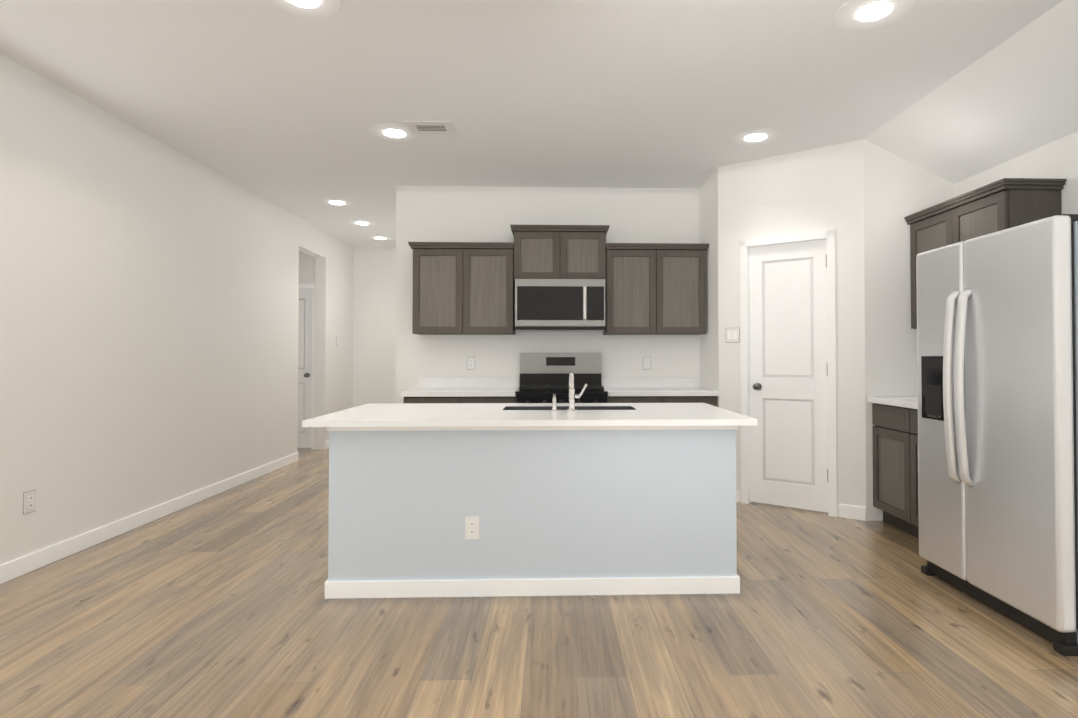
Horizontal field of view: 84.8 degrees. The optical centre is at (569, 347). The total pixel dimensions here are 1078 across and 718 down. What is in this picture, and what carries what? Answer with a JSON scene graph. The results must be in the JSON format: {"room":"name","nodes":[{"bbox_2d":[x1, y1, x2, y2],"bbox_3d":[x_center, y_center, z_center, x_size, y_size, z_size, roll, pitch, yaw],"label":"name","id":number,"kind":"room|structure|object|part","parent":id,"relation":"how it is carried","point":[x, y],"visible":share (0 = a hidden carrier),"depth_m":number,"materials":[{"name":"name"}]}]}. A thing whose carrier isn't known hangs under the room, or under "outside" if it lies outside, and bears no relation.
{"room":"kitchen","nodes":[
{"label":"kitchen","id":0,"kind":"room"},
{"bbox_2d":[0,54,353,564],"bbox_3d":[-3.105,-0.180,3.013,0.140,2.880,11.770,0,-1,-2],"label":"wall","id":1,"kind":"structure","parent":0,"point":[149,292],"depth_m":4.14,"materials":[{"name":"white paint"}]},
{"bbox_2d":[23,489,35,514],"bbox_3d":[-3.041,0.872,3.325,0.008,0.124,0.080,0,-1,-2],"label":"outlet","id":2,"kind":"object","parent":1,"relation":"attached to","point":[29,501],"visible":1,"depth_m":3.32,"materials":[{"name":"white plastic"}]},
{"bbox_2d":[0,441,328,583],"bbox_3d":[-3.026,1.209,2.925,0.014,0.100,11.630,0,-1,-2],"label":"baseboard","id":3,"kind":"structure","parent":1,"relation":"attached to","point":[18,567],"depth_m":4.04,"materials":[{"name":"white wood"}]},
{"bbox_2d":[299,251,314,283],"bbox_3d":[-3.946,-0.109,7.764,1.250,2.880,0.140,0,-1,-2],"label":"wall","id":4,"kind":"structure","parent":0,"point":[306,268],"depth_m":7.71,"materials":[{"name":"white paint"}]},
{"bbox_2d":[298,289,311,447],"bbox_3d":[-3.752,0.275,7.706,0.779,2.090,0.106,0,-1,-2],"label":"hall door","id":5,"kind":"structure","parent":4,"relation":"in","point":[304,359],"depth_m":7.74,"materials":[{"name":"white wood"}]},
{"bbox_2d":[299,284,314,448],"bbox_3d":[-3.754,0.252,7.755,0.907,2.164,0.158,0,-1,-2],"label":"door frame","id":6,"kind":"structure","parent":4,"relation":"attached to","point":[307,286],"depth_m":7.69,"materials":[{"name":"white wood"}]},
{"bbox_2d":[353,248,395,406],"bbox_3d":[-2.328,-0.093,8.854,1.772,2.880,0.140,0,-1,-2],"label":"wall","id":7,"kind":"structure","parent":0,"point":[374,316],"depth_m":8.77,"materials":[{"name":"white paint"}]},
{"bbox_2d":[462,511,481,542],"bbox_3d":[-0.492,0.916,2.991,0.072,0.116,0.006,0,-1,-2],"label":"outlet","id":8,"kind":"object","parent":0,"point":[471,520],"depth_m":2.99,"materials":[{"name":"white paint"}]},
{"bbox_2d":[0,0,1062,247],"bbox_3d":[-0.663,-1.628,3.139,7.949,0.120,12.230,0,-1,-2],"label":"ceiling","id":9,"kind":"structure","parent":0,"point":[274,104],"depth_m":3.46,"materials":[{"name":"white paint"}]},
{"bbox_2d":[268,0,341,17],"bbox_3d":[-1.200,-1.571,2.644,0.340,0.008,0.340,0,-1,-2],"label":"recessed light","id":10,"kind":"object","parent":9,"relation":"in","point":[316,8],"visible":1,"depth_m":2.72,"materials":[{"name":"white"}]},
{"bbox_2d":[320,198,353,206],"bbox_3d":[-2.437,-1.518,6.190,0.340,0.008,0.340,0,-1,-2],"label":"recessed light","id":11,"kind":"object","parent":9,"relation":"in","point":[337,202],"visible":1,"depth_m":6.17,"materials":[{"name":"white"}]},
{"bbox_2d":[347,220,376,225],"bbox_3d":[-2.513,-1.504,7.148,0.340,0.008,0.340,0,-1,-2],"label":"recessed light","id":12,"kind":"object","parent":9,"relation":"in","point":[362,222],"visible":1,"depth_m":7.11,"materials":[{"name":"white"}]},
{"bbox_2d":[367,235,392,239],"bbox_3d":[-2.584,-1.491,8.056,0.340,0.008,0.340,0,-1,-2],"label":"recessed light","id":13,"kind":"object","parent":9,"relation":"in","point":[376,237],"visible":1,"depth_m":8.02,"materials":[{"name":"white"}]},
{"bbox_2d":[370,123,418,140],"bbox_3d":[-1.262,-1.547,4.261,0.340,0.008,0.340,0,-1,-2],"label":"recessed light","id":14,"kind":"object","parent":9,"relation":"in","point":[392,132],"visible":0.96,"depth_m":4.24,"materials":[{"name":"white"}]},
{"bbox_2d":[405,121,456,133],"bbox_3d":[-0.974,-1.548,4.161,0.320,0.009,0.220,0,-1,-2],"label":"ceiling vent","id":15,"kind":"object","parent":9,"relation":"in","point":[430,127],"visible":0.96,"depth_m":4.14,"materials":[{"name":"white metal"}]},
{"bbox_2d":[732,128,779,144],"bbox_3d":[1.371,-1.546,4.341,0.340,0.008,0.340,0,-1,-2],"label":"recessed light","id":16,"kind":"object","parent":9,"relation":"in","point":[755,136],"visible":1,"depth_m":4.32,"materials":[{"name":"white"}]},
{"bbox_2d":[834,0,915,30],"bbox_3d":[1.423,-1.569,2.754,0.340,0.008,0.340,0,-1,-2],"label":"recessed light","id":17,"kind":"object","parent":9,"relation":"in","point":[856,15],"visible":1,"depth_m":2.77,"materials":[{"name":"white"}]},
{"bbox_2d":[0,448,1077,717],"bbox_3d":[-0.563,1.302,3.099,8.149,0.080,12.230,0,-1,-2],"label":"floor","id":18,"kind":"structure","parent":0,"point":[218,606],"depth_m":2.54,"materials":[{"name":"brown wood"}]},
{"bbox_2d":[401,378,460,402],"bbox_3d":[-1.177,0.789,5.245,0.483,1.010,0.643,0,-1,-2],"label":"base cabinet","id":19,"kind":"object","parent":18,"relation":"on","point":[429,390],"depth_m":4.99,"materials":[{"name":"grey stone"}]},
{"bbox_2d":[461,378,518,402],"bbox_3d":[-0.699,0.789,5.260,0.472,1.010,0.643,0,-1,-2],"label":"base cabinet","id":20,"kind":"object","parent":18,"relation":"on","point":[473,390],"depth_m":5.13,"materials":[{"name":"grey stone"}]},
{"bbox_2d":[515,353,607,402],"bbox_3d":[-0.072,0.671,5.233,0.774,1.245,0.738,0,-1,-2],"label":"range","id":21,"kind":"object","parent":18,"relation":"on","point":[544,377],"visible":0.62,"depth_m":5.53,"materials":[{"name":"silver metal"}]},
{"bbox_2d":[602,377,664,402],"bbox_3d":[0.552,0.789,5.298,0.470,1.010,0.643,0,-1,-2],"label":"base cabinet","id":22,"kind":"object","parent":18,"relation":"on","point":[619,390],"depth_m":5.29,"materials":[{"name":"grey stone"}]},
{"bbox_2d":[665,377,717,406],"bbox_3d":[1.022,0.790,5.313,0.470,1.010,0.643,0,-1,-2],"label":"base cabinet","id":23,"kind":"object","parent":18,"relation":"on","point":[677,389],"depth_m":5.03,"materials":[{"name":"grey stone"}]},
{"bbox_2d":[868,396,918,538],"bbox_3d":[2.554,0.768,3.854,0.666,1.010,1.012,0,-1,-2],"label":"base cabinet","id":24,"kind":"object","parent":18,"relation":"on","point":[895,458],"visible":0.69,"depth_m":4.07,"materials":[{"name":"grey"}]},
{"bbox_2d":[916,214,1077,655],"bbox_3d":[2.408,0.358,2.874,1.007,1.800,0.930,0,-1,-2],"label":"refrigerator","id":25,"kind":"object","parent":18,"relation":"on","point":[997,348],"visible":1,"depth_m":2.68,"materials":[{"name":"silver metal"}]},
{"bbox_3d":[1.940,0.201,3.075,0.083,0.974,0.394,0,-1,-2],"label":"handle","id":26,"kind":"part","parent":25,"relation":"part of","materials":[{"name":"silver metal"}]},
{"bbox_2d":[395,186,699,402],"bbox_3d":[-0.172,-0.140,5.685,2.943,2.880,0.140,0,-1,-2],"label":"wall","id":27,"kind":"structure","parent":0,"point":[493,214],"depth_m":5.62,"materials":[{"name":"white paint"}]},
{"bbox_2d":[467,357,474,369],"bbox_3d":[-0.931,0.153,5.583,0.080,0.124,0.008,0,-1,-2],"label":"outlet","id":28,"kind":"object","parent":27,"relation":"attached to","point":[470,363],"visible":1,"depth_m":5.58,"materials":[{"name":"white plastic"}]},
{"bbox_2d":[408,225,708,334],"bbox_3d":[-0.086,-0.604,5.437,2.702,0.970,0.369,0,-1,-2],"label":"upper cabinet","id":29,"kind":"object","parent":27,"relation":"attached to","point":[463,288],"visible":0.98,"depth_m":5.29,"materials":[{"name":"grey"}]},
{"bbox_2d":[515,279,604,331],"bbox_3d":[-0.086,-0.376,5.393,0.800,0.450,0.447,0,-1,-2],"label":"microwave","id":30,"kind":"object","parent":29,"relation":"attached to","point":[559,305],"visible":1,"depth_m":5.21,"materials":[{"name":"silver metal"}]},
{"bbox_2d":[643,357,650,369],"bbox_3d":[0.742,0.153,5.634,0.080,0.124,0.008,0,-1,-2],"label":"outlet","id":31,"kind":"object","parent":27,"relation":"attached to","point":[646,363],"visible":1,"depth_m":5.63,"materials":[{"name":"white plastic"}]},
{"bbox_2d":[502,407,637,418],"bbox_3d":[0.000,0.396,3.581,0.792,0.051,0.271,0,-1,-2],"label":"sink","id":32,"kind":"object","parent":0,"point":[507,412],"depth_m":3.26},
{"bbox_2d":[699,168,718,406],"bbox_3d":[1.330,-0.145,5.343,0.140,2.880,0.636,0,-1,-2],"label":"wall","id":33,"kind":"structure","parent":0,"point":[708,234],"depth_m":5.27,"materials":[{"name":"white paint"}]},
{"bbox_2d":[718,139,865,520],"bbox_3d":[1.767,-0.154,4.748,1.128,2.880,0.154,-1,-1,35],"label":"wall","id":34,"kind":"structure","parent":0,"point":[817,189],"depth_m":4.56,"materials":[{"name":"white paint"}]},
{"bbox_2d":[725,328,739,342],"bbox_3d":[1.369,-0.101,4.947,0.126,0.124,0.009,-1,-1,35],"label":"light switch","id":35,"kind":"object","parent":34,"relation":"attached to","point":[732,335],"visible":1,"depth_m":4.95,"materials":[{"name":"white plastic"}]},
{"bbox_2d":[749,239,827,511],"bbox_3d":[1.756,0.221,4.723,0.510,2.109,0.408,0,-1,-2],"label":"pantry door","id":36,"kind":"structure","parent":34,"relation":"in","point":[788,385],"depth_m":4.71,"materials":[{"name":"white wood"}]},
{"bbox_2d":[740,229,837,516],"bbox_3d":[1.764,0.194,4.740,0.745,2.184,0.162,-1,-1,35],"label":"door frame","id":37,"kind":"structure","parent":34,"relation":"attached to","point":[828,235],"depth_m":4.59,"materials":[{"name":"white wood"}]},
{"bbox_2d":[863,139,953,520],"bbox_3d":[2.600,-0.158,4.454,0.824,2.880,0.140,0,-1,-2],"label":"wall","id":38,"kind":"structure","parent":0,"point":[897,189],"depth_m":4.38,"materials":[{"name":"white paint"}]},
{"bbox_2d":[864,0,1077,183],"bbox_3d":[2.712,-1.386,3.445,0.984,0.595,2.120,0,-1,-2],"label":"ceiling","id":39,"kind":"structure","parent":0,"point":[1013,96],"depth_m":3.48,"materials":[{"name":"white paint"}]},
{"bbox_2d":[954,131,1077,213],"bbox_3d":[2.975,-0.174,3.385,0.140,2.880,2.020,0,-1,-2],"label":"wall","id":40,"kind":"structure","parent":0,"point":[1057,159],"depth_m":3.58,"materials":[{"name":"white paint"}]},
{"bbox_2d":[904,178,1065,328],"bbox_3d":[2.698,-0.559,3.923,0.374,0.835,0.992,0,-1,-2],"label":"upper cabinet","id":41,"kind":"object","parent":40,"relation":"attached to","point":[1001,204],"visible":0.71,"depth_m":3.66,"materials":[{"name":"grey"}]}
]}

